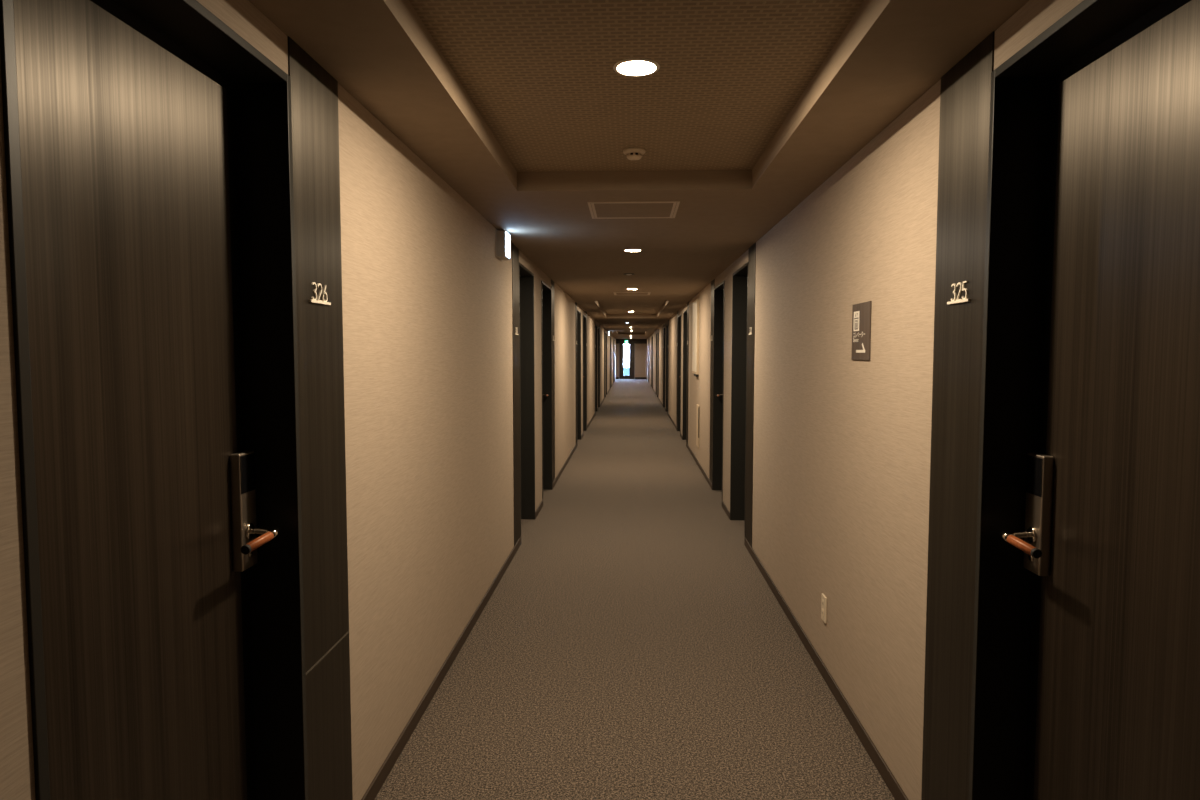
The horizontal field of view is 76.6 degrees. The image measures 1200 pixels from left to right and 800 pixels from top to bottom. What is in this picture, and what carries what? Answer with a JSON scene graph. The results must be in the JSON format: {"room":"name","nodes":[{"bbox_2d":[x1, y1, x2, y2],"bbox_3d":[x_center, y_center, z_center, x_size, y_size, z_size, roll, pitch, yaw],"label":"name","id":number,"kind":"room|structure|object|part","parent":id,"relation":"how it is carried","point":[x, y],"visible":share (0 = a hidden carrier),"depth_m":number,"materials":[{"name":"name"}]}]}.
{"room":"hotel corridor","nodes":[
{"label":"hotel corridor","id":0,"kind":"room"},
{"bbox_2d":[0,0,615,799],"bbox_3d":[-0.196,-1.064,20.398,0.320,2.600,47.400,0,4,2],"label":"wall","id":1,"kind":"structure","parent":0,"point":[427,294],"depth_m":2.89,"materials":[{"name":"paint"}]},
{"bbox_2d":[0,0,307,799],"bbox_3d":[-0.903,0.306,1.546,0.206,2.197,0.898,0,4,2],"label":"door","id":2,"kind":"structure","parent":1,"relation":"in","point":[148,143],"depth_m":1.58,"materials":[{"name":"wood"}]},
{"bbox_2d":[288,36,352,799],"bbox_3d":[-0.789,0.189,2.144,0.025,2.234,0.318,0,4,2],"label":"wall panel","id":3,"kind":"object","parent":1,"relation":"attached to","point":[314,92],"visible":0.94,"depth_m":2.12,"materials":[{"name":"laminate"}]},
{"bbox_2d":[309,282,330,304],"bbox_3d":[-0.774,-0.294,2.101,0.007,0.056,0.134,0,4,2],"label":"number sign","id":4,"kind":"object","parent":3,"relation":"attached to","point":[313,300],"visible":1,"depth_m":2.10,"materials":[{"name":"silver metal"}]},
{"bbox_2d":[361,379,615,799],"bbox_3d":[-0.032,0.203,20.470,0.009,0.062,46.800,0,4,2],"label":"baseboard","id":5,"kind":"structure","parent":1,"relation":"attached to","point":[379,779],"depth_m":3.39,"materials":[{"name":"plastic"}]},
{"bbox_2d":[496,229,509,261],"bbox_3d":[-0.631,-1.011,4.979,0.065,0.178,0.229,0,4,2],"label":"exit sign","id":6,"kind":"object","parent":1,"relation":"attached to","point":[502,237],"visible":1,"depth_m":4.88,"materials":[{"name":"white plastic"}]},
{"bbox_3d":[-0.661,-1.011,4.981,0.005,0.178,0.229,0,4,2],"label":"mounting plate","id":7,"kind":"part","parent":6,"relation":"part of","materials":[{"name":"beige metal"}]},
{"bbox_2d":[512,243,520,545],"bbox_3d":[-0.642,-0.035,5.748,0.024,2.234,0.318,0,4,2],"label":"wall panel","id":8,"kind":"object","parent":1,"relation":"attached to","point":[515,251],"visible":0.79,"depth_m":5.73,"materials":[{"name":"laminate"}]},
{"bbox_2d":[519,262,534,519],"bbox_3d":[-0.706,0.008,6.363,0.206,2.197,0.898,0,4,2],"label":"door","id":9,"kind":"structure","parent":1,"relation":"in","point":[526,277],"depth_m":6.78,"materials":[{"name":"wood"}]},
{"bbox_2d":[541,281,551,499],"bbox_3d":[-0.645,-0.085,7.859,0.206,2.197,0.898,0,4,2],"label":"door","id":10,"kind":"structure","parent":1,"relation":"in","point":[546,291],"depth_m":8.27,"materials":[{"name":"wood"}]},
{"bbox_2d":[551,279,554,482],"bbox_3d":[-0.531,-0.203,8.456,0.024,2.234,0.318,0,4,2],"label":"wall panel","id":11,"kind":"object","parent":1,"relation":"attached to","point":[552,281],"visible":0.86,"depth_m":8.47,"materials":[{"name":"laminate"}]},
{"bbox_2d":[575,302,576,442],"bbox_3d":[-0.385,-0.426,12.060,0.024,2.234,0.318,0,4,2],"label":"wall panel","id":12,"kind":"object","parent":1,"relation":"attached to","point":[575,302],"visible":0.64,"depth_m":12.04,"materials":[{"name":"laminate"}]},
{"bbox_2d":[577,309,580,441],"bbox_3d":[-0.449,-0.383,12.675,0.206,2.197,0.898,0,4,2],"label":"door","id":13,"kind":"structure","parent":1,"relation":"in","point":[578,311],"depth_m":13.09,"materials":[{"name":"wood"}]},
{"bbox_2d":[583,314,585,430],"bbox_3d":[-0.388,-0.476,14.171,0.206,2.197,0.898,0,4,2],"label":"door","id":14,"kind":"structure","parent":1,"relation":"in","point":[584,316],"depth_m":14.59,"materials":[{"name":"wood"}]},
{"bbox_2d":[586,312,586,426],"bbox_3d":[-0.274,-0.594,14.769,0.024,2.234,0.318,0,4,2],"label":"wall panel","id":15,"kind":"object","parent":1,"relation":"attached to","point":[586,312],"visible":0.57,"depth_m":14.76,"materials":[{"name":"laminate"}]},
{"bbox_2d":[595,320,595,411],"bbox_3d":[-0.127,-0.817,18.373,0.024,2.234,0.318,0,4,2],"label":"wall panel","id":16,"kind":"object","parent":1,"relation":"attached to","point":[595,320],"visible":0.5,"depth_m":18.50,"materials":[{"name":"laminate"}]},
{"bbox_2d":[596,325,596,411],"bbox_3d":[-0.191,-0.775,18.988,0.206,2.197,0.898,0,4,2],"label":"door","id":17,"kind":"structure","parent":1,"relation":"in","point":[596,325],"depth_m":19.41,"materials":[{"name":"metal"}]},
{"bbox_2d":[598,327,599,406],"bbox_3d":[-0.130,-0.867,20.484,0.206,2.197,0.898,0,4,2],"label":"door","id":18,"kind":"structure","parent":1,"relation":"in","point":[598,327],"depth_m":20.91,"materials":[{"name":"wood"}]},
{"bbox_2d":[604,328,604,396],"bbox_3d":[0.131,-1.208,24.686,0.024,2.234,0.318,0,4,2],"label":"wall panel","id":19,"kind":"object","parent":1,"relation":"attached to","point":[604,328],"visible":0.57,"depth_m":24.78,"materials":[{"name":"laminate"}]},
{"bbox_2d":[605,332,605,396],"bbox_3d":[0.067,-1.166,25.301,0.206,2.197,0.898,0,4,2],"label":"door","id":20,"kind":"structure","parent":1,"relation":"in","point":[605,332],"depth_m":25.72,"materials":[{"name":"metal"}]},
{"bbox_2d":[606,333,606,394],"bbox_3d":[0.128,-1.258,26.797,0.206,2.197,0.898,0,4,2],"label":"door","id":21,"kind":"structure","parent":1,"relation":"in","point":[606,333],"depth_m":27.22,"materials":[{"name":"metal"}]},
{"bbox_2d":[610,336,610,387],"bbox_3d":[0.324,-1.557,31.613,0.206,2.197,0.898,0,4,2],"label":"door","id":22,"kind":"structure","parent":1,"relation":"in","point":[610,336],"depth_m":32.03,"materials":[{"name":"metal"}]},
{"bbox_2d":[611,335,611,384],"bbox_3d":[0.499,-1.768,33.707,0.024,2.234,0.318,0,4,2],"label":"wall panel","id":23,"kind":"object","parent":1,"relation":"attached to","point":[611,335],"visible":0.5,"depth_m":33.68,"materials":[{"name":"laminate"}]},
{"bbox_2d":[613,339,613,381],"bbox_3d":[0.582,-1.948,37.926,0.206,2.197,0.898,0,4,2],"label":"door","id":24,"kind":"structure","parent":1,"relation":"in","point":[613,339],"depth_m":37.47,"materials":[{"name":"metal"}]},
{"bbox_2d":[614,340,614,381],"bbox_3d":[0.643,-2.041,39.422,0.206,2.197,0.898,0,4,2],"label":"door","id":25,"kind":"structure","parent":1,"relation":"in","point":[614,340],"depth_m":39.85,"materials":[{"name":"wood"}]},
{"bbox_2d":[616,344,646,376],"bbox_3d":[1.802,-2.514,43.791,1.966,2.600,0.200,0,4,2],"label":"wall","id":26,"kind":"structure","parent":0,"point":[640,349],"depth_m":43.70,"materials":[{"name":"paper"}]},
{"bbox_2d":[619,343,634,378],"bbox_3d":[1.551,-2.239,43.809,0.950,2.050,0.220,0,4,2],"label":"door","id":27,"kind":"structure","parent":26,"relation":"in","point":[631,375],"depth_m":43.76,"materials":[{"name":"metal"}]},
{"bbox_2d":[616,339,646,343],"bbox_3d":[1.798,-3.369,43.635,1.766,0.266,0.017,0,4,2],"label":"trim","id":28,"kind":"structure","parent":26,"relation":"attached to","point":[636,341],"depth_m":43.62,"materials":[{"name":"black wood"}]},
{"bbox_2d":[374,379,894,799],"bbox_3d":[0.846,0.286,20.439,2.406,0.100,47.400,0,4,2],"label":"floor","id":29,"kind":"structure","parent":0,"point":[632,644],"depth_m":3.56,"materials":[{"name":"carpet"}]},
{"bbox_2d":[248,0,1028,338],"bbox_3d":[0.846,-2.205,20.285,1.826,0.300,47.000,0,4,2],"label":"ceiling","id":30,"kind":"structure","parent":0,"point":[522,108],"depth_m":2.58,"materials":[{"name":"paint"}]},
{"bbox_2d":[614,292,650,294],"bbox_3d":[0.431,-1.430,10.222,0.488,0.003,0.488,0,4,2],"label":"access hatch","id":31,"kind":"object","parent":30,"relation":"attached to","point":[615,293],"visible":1,"depth_m":10.19,"materials":[{"name":"metal"}]},
{"bbox_3d":[0.431,-1.430,10.222,0.424,0.002,0.424,0,4,2],"label":"hatch panel","id":32,"kind":"part","parent":31,"relation":"part of","materials":[{"name":"paint"}]},
{"bbox_2d":[624,249,641,251],"bbox_3d":[0.255,-1.161,5.904,0.146,0.004,0.146,0,4,2],"label":"recessed light","id":33,"kind":"object","parent":30,"relation":"in","point":[627,250],"visible":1,"depth_m":5.91,"materials":[{"name":"white plastic"}]},
{"bbox_2d":[587,201,679,218],"bbox_3d":[0.187,-1.059,4.248,0.488,0.003,0.488,0,4,2],"label":"access hatch","id":34,"kind":"object","parent":30,"relation":"attached to","point":[643,209],"visible":1,"depth_m":4.22,"materials":[{"name":"metal"}]},
{"bbox_2d":[623,147,645,159],"bbox_3d":[0.150,-1.077,3.341,0.100,0.040,0.100,0,4,2],"label":"smoke detector","id":35,"kind":"object","parent":30,"relation":"attached to","point":[634,153],"visible":1,"depth_m":3.31,"materials":[{"name":"plastic"}]},
{"bbox_2d":[613,58,659,75],"bbox_3d":[0.114,-1.034,2.368,0.146,0.004,0.146,0,4,2],"label":"recessed light","id":36,"kind":"object","parent":30,"relation":"in","point":[634,66],"visible":1,"depth_m":2.37,"materials":[{"name":"white plastic"}]},
{"bbox_2d":[618,61,654,74],"bbox_3d":[0.114,-1.036,2.368,0.118,0.001,0.118,0,4,2],"label":"diffuser","id":37,"kind":"object","parent":36,"relation":"attached to","point":[633,67],"depth_m":2.37,"materials":[{"name":"white plastic"}]},
{"bbox_2d":[647,0,1082,799],"bbox_3d":[1.880,-1.059,20.314,0.337,2.600,47.400,0,4,2],"label":"wall","id":38,"kind":"structure","parent":0,"point":[842,445],"depth_m":3.04,"materials":[{"name":"paint"}]},
{"bbox_2d":[648,339,648,372],"bbox_3d":[2.603,-2.039,39.383,0.206,2.197,0.898,0,4,2],"label":"door","id":39,"kind":"structure","parent":38,"relation":"in","point":[648,339],"depth_m":38.93,"materials":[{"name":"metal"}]},
{"bbox_2d":[651,337,651,386],"bbox_3d":[2.345,-1.647,33.070,0.206,2.197,0.898,0,4,2],"label":"door","id":40,"kind":"structure","parent":38,"relation":"in","point":[651,337],"depth_m":33.50,"materials":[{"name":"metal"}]},
{"bbox_2d":[652,336,652,388],"bbox_3d":[2.284,-1.555,31.575,0.206,2.197,0.898,0,4,2],"label":"door","id":41,"kind":"structure","parent":38,"relation":"in","point":[652,336],"depth_m":32.00,"materials":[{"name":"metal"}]},
{"bbox_2d":[656,333,656,394],"bbox_3d":[2.088,-1.256,26.758,0.206,2.197,0.898,0,4,2],"label":"door","id":42,"kind":"structure","parent":38,"relation":"in","point":[656,333],"depth_m":27.19,"materials":[{"name":"wood"}]},
{"bbox_2d":[657,331,658,396],"bbox_3d":[2.026,-1.163,25.262,0.206,2.197,0.898,0,4,2],"label":"door","id":43,"kind":"structure","parent":38,"relation":"in","point":[658,331],"depth_m":25.69,"materials":[{"name":"wood"}]},
{"bbox_2d":[658,346,658,396],"bbox_3d":[1.913,-1.206,24.654,0.024,2.234,0.318,0,4,2],"label":"wall panel","id":44,"kind":"object","parent":38,"relation":"attached to","point":[658,346],"visible":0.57,"depth_m":24.72,"materials":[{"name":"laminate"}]},
{"bbox_2d":[663,324,663,362],"bbox_3d":[1.766,-0.983,21.050,0.024,2.234,0.318,0,4,2],"label":"wall panel","id":45,"kind":"object","parent":38,"relation":"attached to","point":[663,324],"visible":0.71,"depth_m":20.97,"materials":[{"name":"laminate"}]},
{"bbox_2d":[663,327,664,406],"bbox_3d":[1.830,-0.865,20.445,0.206,2.197,0.898,0,4,2],"label":"door","id":46,"kind":"structure","parent":38,"relation":"in","point":[664,327],"depth_m":20.89,"materials":[{"name":"wood"}]},
{"bbox_2d":[666,324,667,411],"bbox_3d":[1.769,-0.772,18.949,0.206,2.197,0.898,0,4,2],"label":"door","id":47,"kind":"structure","parent":38,"relation":"in","point":[667,324],"depth_m":19.36,"materials":[{"name":"wood"}]},
{"bbox_2d":[668,320,668,380],"bbox_3d":[1.655,-0.815,18.341,0.024,2.234,0.318,0,4,2],"label":"wall panel","id":48,"kind":"object","parent":38,"relation":"attached to","point":[668,320],"visible":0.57,"depth_m":18.18,"materials":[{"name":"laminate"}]},
{"bbox_2d":[676,312,677,425],"bbox_3d":[1.508,-0.592,14.738,0.024,2.234,0.318,0,4,2],"label":"wall panel","id":49,"kind":"object","parent":38,"relation":"attached to","point":[677,312],"visible":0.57,"depth_m":14.66,"materials":[{"name":"laminate"}]},
{"bbox_2d":[677,314,680,432],"bbox_3d":[1.572,-0.474,14.133,0.206,2.197,0.898,0,4,2],"label":"door","id":50,"kind":"structure","parent":38,"relation":"in","point":[679,316],"depth_m":14.55,"materials":[{"name":"wood"}]},
{"bbox_2d":[682,310,686,439],"bbox_3d":[1.511,-0.381,12.637,0.206,2.197,0.898,0,4,2],"label":"door","id":51,"kind":"structure","parent":38,"relation":"in","point":[685,311],"depth_m":13.06,"materials":[{"name":"wood"}]},
{"bbox_2d":[686,302,688,443],"bbox_3d":[1.398,-0.424,12.029,0.024,2.234,0.318,0,4,2],"label":"wall panel","id":52,"kind":"object","parent":38,"relation":"attached to","point":[688,302],"visible":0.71,"depth_m":12.03,"materials":[{"name":"laminate"}]},
{"bbox_2d":[692,299,698,376],"bbox_3d":[1.308,-0.846,10.423,0.036,1.030,0.740,0,4,2],"label":"notice board","id":53,"kind":"object","parent":38,"relation":"attached to","point":[695,322],"visible":1,"depth_m":10.24,"materials":[{"name":"white paper"}]},
{"bbox_3d":[1.296,-0.864,10.422,0.003,0.945,0.690,0,4,2],"label":"white panel","id":54,"kind":"part","parent":53,"relation":"part of","materials":[{"name":"white paper"}]},
{"bbox_2d":[709,279,714,482],"bbox_3d":[1.251,-0.201,8.425,0.024,2.234,0.318,0,4,2],"label":"wall panel","id":55,"kind":"object","parent":38,"relation":"attached to","point":[713,281],"visible":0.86,"depth_m":8.44,"materials":[{"name":"laminate"}]},
{"bbox_2d":[712,280,724,499],"bbox_3d":[1.315,-0.082,7.820,0.206,2.197,0.898,0,4,2],"label":"door","id":56,"kind":"structure","parent":38,"relation":"in","point":[719,291],"depth_m":8.24,"materials":[{"name":"wood"}]},
{"bbox_2d":[730,262,747,536],"bbox_3d":[1.254,0.010,6.324,0.206,2.197,0.898,0,4,2],"label":"door","id":57,"kind":"structure","parent":38,"relation":"in","point":[740,277],"depth_m":6.75,"materials":[{"name":"wood"}]},
{"bbox_2d":[745,242,755,546],"bbox_3d":[1.140,-0.033,5.716,0.024,2.234,0.318,0,4,2],"label":"wall panel","id":58,"kind":"object","parent":38,"relation":"attached to","point":[752,250],"visible":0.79,"depth_m":5.70,"materials":[{"name":"laminate"}]},
{"bbox_2d":[646,378,907,799],"bbox_3d":[1.724,0.207,20.399,0.009,0.062,46.800,0,4,2],"label":"baseboard","id":59,"kind":"structure","parent":38,"relation":"attached to","point":[880,764],"depth_m":3.38,"materials":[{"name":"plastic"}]},
{"bbox_2d":[821,593,826,622],"bbox_3d":[1.034,0.963,3.514,0.011,0.120,0.070,0,4,2],"label":"wall outlet","id":60,"kind":"object","parent":38,"relation":"attached to","point":[823,597],"visible":1,"depth_m":3.50,"materials":[{"name":"beige plastic"}]},
{"bbox_2d":[851,301,871,359],"bbox_3d":[1.017,-0.267,2.962,0.007,0.222,0.228,0,4,2],"label":"sign","id":61,"kind":"object","parent":38,"relation":"attached to","point":[861,312],"visible":1,"depth_m":2.95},
{"bbox_2d":[921,31,994,799],"bbox_3d":[0.993,0.191,2.112,0.024,2.234,0.318,0,4,2],"label":"wall panel","id":62,"kind":"object","parent":38,"relation":"attached to","point":[965,91],"visible":0.78,"depth_m":2.09,"materials":[{"name":"laminate"}]},
{"bbox_2d":[947,281,970,304],"bbox_3d":[0.977,-0.292,2.071,0.007,0.056,0.134,0,4,2],"label":"number sign","id":63,"kind":"object","parent":62,"relation":"attached to","point":[962,287],"visible":1,"depth_m":2.06,"materials":[{"name":"silver metal"}]},
{"bbox_2d":[969,0,1199,799],"bbox_3d":[1.057,0.309,1.507,0.206,2.197,0.898,0,4,2],"label":"door","id":64,"kind":"structure","parent":38,"relation":"in","point":[1086,672],"depth_m":1.68,"materials":[{"name":"wood"}]},
{"label":"outside","id":65,"kind":"structure","parent":0,"visible":0},
{"bbox_2d":[623,367,628,374],"bbox_3d":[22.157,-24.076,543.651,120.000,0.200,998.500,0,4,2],"label":"ground","id":66,"kind":"structure","parent":65,"point":[626,369],"depth_m":388.81,"materials":[{"name":"teal"}]}
]}

